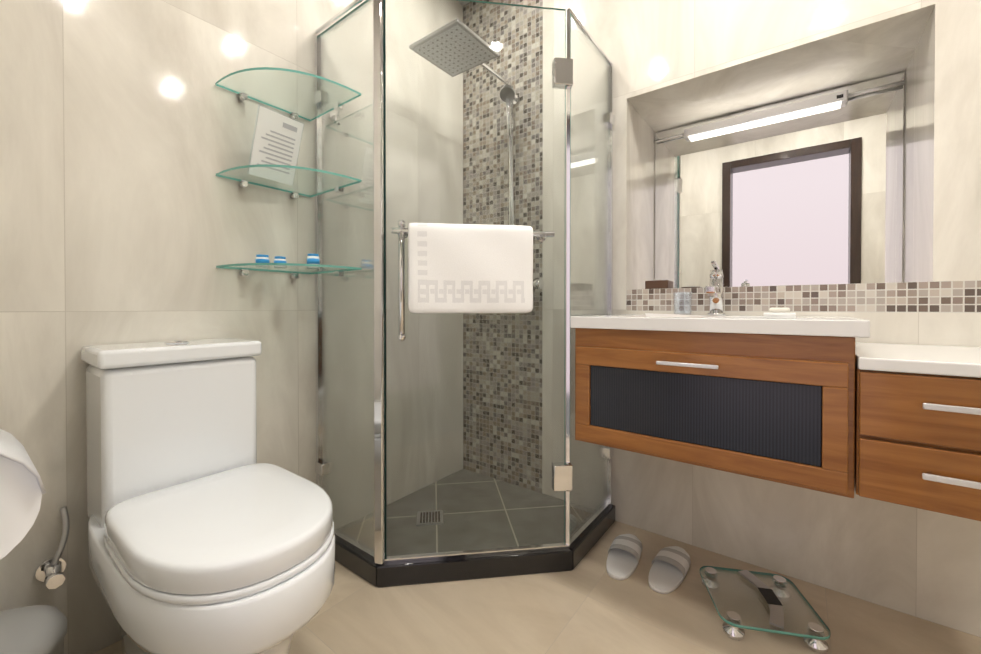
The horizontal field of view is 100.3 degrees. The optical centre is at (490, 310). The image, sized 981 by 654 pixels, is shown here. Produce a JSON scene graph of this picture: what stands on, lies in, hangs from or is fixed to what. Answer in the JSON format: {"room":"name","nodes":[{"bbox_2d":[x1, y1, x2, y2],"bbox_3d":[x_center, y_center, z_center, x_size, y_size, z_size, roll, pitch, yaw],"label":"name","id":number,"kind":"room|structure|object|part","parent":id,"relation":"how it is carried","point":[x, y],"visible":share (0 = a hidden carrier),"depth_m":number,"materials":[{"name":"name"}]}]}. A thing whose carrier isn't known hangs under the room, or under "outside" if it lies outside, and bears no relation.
{"room":"bathroom","nodes":[
{"label":"bathroom","id":0,"kind":"room"},
{"bbox_2d":[0,0,462,653],"bbox_3d":[-0.693,-0.383,1.532,0.001,2.560,1.800,0,1,37],"label":"wall","id":1,"kind":"structure","parent":0,"point":[126,136],"depth_m":1.24,"materials":[{"name":"tile"}]},
{"bbox_2d":[35,506,69,588],"bbox_3d":[-1.055,0.574,0.989,0.083,0.178,0.055,0,1,37],"label":"angle valve","id":2,"kind":"object","parent":1,"relation":"attached to","point":[49,572],"visible":1,"depth_m":0.99,"materials":[{"name":"silver metal"}]},
{"bbox_2d":[215,67,360,121],"bbox_3d":[-0.647,-0.704,1.320,0.316,0.028,0.315,0,1,37],"label":"shelf","id":3,"kind":"object","parent":1,"relation":"attached to","point":[242,96],"depth_m":1.33,"materials":[{"name":"clear glass"}]},
{"bbox_2d":[216,164,361,198],"bbox_3d":[-0.647,-0.419,1.322,0.316,0.028,0.315,0,1,37],"label":"shelf","id":4,"kind":"object","parent":1,"relation":"attached to","point":[242,183],"depth_m":1.34,"materials":[{"name":"clear glass"}]},
{"bbox_2d":[216,263,361,278],"bbox_3d":[-0.647,-0.129,1.325,0.316,0.028,0.315,0,1,37],"label":"shelf","id":5,"kind":"object","parent":1,"relation":"attached to","point":[243,271],"depth_m":1.34,"materials":[{"name":"clear glass"}]},
{"bbox_2d":[457,0,468,5],"bbox_3d":[0.591,-1.657,0.816,2.900,0.001,2.220,0,1,37],"label":"ceiling","id":6,"kind":"structure","parent":0,"point":[463,3],"depth_m":2.21,"materials":[{"name":"grey paint"}]},
{"bbox_2d":[93,521,980,653],"bbox_3d":[0.465,0.905,0.670,2.900,0.001,1.800,0,1,37],"label":"floor","id":7,"kind":"structure","parent":0,"point":[588,604],"depth_m":1.20,"materials":[{"name":"tile"}]},
{"bbox_2d":[0,605,66,653],"bbox_3d":[-0.938,0.751,0.759,0.249,0.306,0.218,0,1,37],"label":"waste bin","id":8,"kind":"object","parent":7,"relation":"on","point":[37,629],"visible":1,"depth_m":0.79,"materials":[{"name":"grey plastic"}]},
{"bbox_2d":[81,338,334,653],"bbox_3d":[-0.658,0.493,0.978,0.724,0.819,0.382,0,1,37],"label":"toilet","id":9,"kind":"object","parent":7,"relation":"on","point":[208,533],"visible":1,"depth_m":0.91,"materials":[{"name":"white ceramic"}]},
{"bbox_2d":[215,0,614,587],"bbox_3d":[-0.168,-0.102,1.514,0.856,2.000,1.193,0,1,37],"label":"shower enclosure","id":10,"kind":"object","parent":7,"relation":"on","point":[463,524],"visible":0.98,"depth_m":1.42,"materials":[{"name":"clear glass"}]},
{"bbox_3d":[-0.514,-0.109,1.457,0.347,1.866,0.008,0,1,37],"label":"glass","id":11,"kind":"part","parent":10,"relation":"part of","materials":[{"name":"teal"}]},
{"bbox_2d":[336,469,593,555],"bbox_3d":[-0.077,0.882,1.684,0.806,0.026,0.825,0,1,37],"label":"shower floor","id":12,"kind":"structure","parent":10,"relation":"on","point":[395,536],"depth_m":1.72,"materials":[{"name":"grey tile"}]},
{"bbox_2d":[408,223,532,313],"bbox_3d":[-0.062,-0.135,1.319,0.325,0.289,0.322,0,1,37],"label":"towel","id":13,"kind":"object","parent":10,"relation":"hanging from","point":[453,268],"depth_m":1.29,"materials":[{"name":"white fabric"}]},
{"bbox_3d":[-0.042,-0.108,1.385,0.439,1.866,0.432,0,1,37],"label":"glass door","id":14,"kind":"part","parent":10,"relation":"part of","materials":[{"name":"teal"}]},
{"bbox_3d":[0.391,-0.110,1.585,0.008,1.866,0.382,0,1,37],"label":"glass","id":15,"kind":"part","parent":10,"relation":"part of","materials":[{"name":"teal"}]},
{"bbox_2d":[606,534,642,579],"bbox_3d":[0.484,0.874,1.488,0.115,0.046,0.273,0,1,37],"label":"slipper","id":16,"kind":"object","parent":7,"relation":"on","point":[624,556],"visible":0.96,"depth_m":1.46,"materials":[{"name":"white fabric"}]},
{"bbox_2d":[648,546,690,593],"bbox_3d":[0.618,0.875,1.412,0.107,0.046,0.275,0,1,37],"label":"slipper","id":17,"kind":"object","parent":7,"relation":"on","point":[669,569],"visible":1,"depth_m":1.39,"materials":[{"name":"white fabric"}]},
{"bbox_2d":[700,566,830,652],"bbox_3d":[0.797,0.872,1.219,0.270,0.056,0.260,0,1,12],"label":"bathroom scale","id":18,"kind":"object","parent":7,"relation":"on","point":[814,638],"visible":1,"depth_m":1.18,"materials":[{"name":"clear glass"}]},
{"bbox_2d":[656,360,718,368],"bbox_3d":[0.520,0.142,1.083,0.150,0.010,0.028,0,1,37],"label":"handle","id":19,"kind":"object","parent":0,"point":[660,364],"depth_m":1.08,"materials":[{"name":"white metal"}]},
{"bbox_2d":[463,0,980,637],"bbox_3d":[1.133,-0.383,1.546,2.900,2.560,0.420,0,1,37],"label":"wall","id":20,"kind":"structure","parent":0,"point":[681,62],"depth_m":1.54,"materials":[{"name":"tile"}]},
{"bbox_2d":[645,72,904,288],"bbox_3d":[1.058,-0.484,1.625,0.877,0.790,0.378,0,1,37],"label":"mirror","id":21,"kind":"object","parent":20,"relation":"attached to","point":[806,190],"visible":0.88,"depth_m":1.71,"materials":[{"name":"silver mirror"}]},
{"bbox_2d":[570,261,980,520],"bbox_3d":[0.811,0.124,1.185,1.035,0.583,0.542,0,1,37],"label":"bathroom vanity","id":22,"kind":"object","parent":20,"relation":"attached to","point":[827,404],"visible":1,"depth_m":0.98,"materials":[{"name":"brown wood"}]},
{"bbox_2d":[705,261,724,314],"bbox_3d":[0.766,-0.077,1.403,0.054,0.186,0.152,0,1,37],"label":"faucet","id":23,"kind":"object","parent":22,"relation":"on","point":[715,290],"depth_m":1.42,"materials":[{"name":"silver metal"}]},
{"bbox_2d":[570,313,869,337],"bbox_3d":[0.688,0.064,1.295,0.707,0.107,0.514,0,1,37],"label":"sink","id":24,"kind":"object","parent":22,"relation":"in","point":[647,325],"depth_m":1.08,"materials":[{"name":"white ceramic"}]},
{"bbox_3d":[1.093,0.113,0.989,0.348,0.026,0.516,0,1,37],"label":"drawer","id":25,"kind":"part","parent":22,"relation":"part of","materials":[{"name":"white stone"}]},
{"label":"wall","id":26,"kind":"structure","parent":0,"visible":0},
{"bbox_2d":[0,429,45,558],"bbox_3d":[-0.520,0.151,0.371,0.199,0.158,0.143,0,1,37],"label":"paper holder","id":27,"kind":"object","parent":26,"relation":"attached to","point":[22,488],"visible":1,"depth_m":0.37,"materials":[{"name":"white plastic"}]}
]}

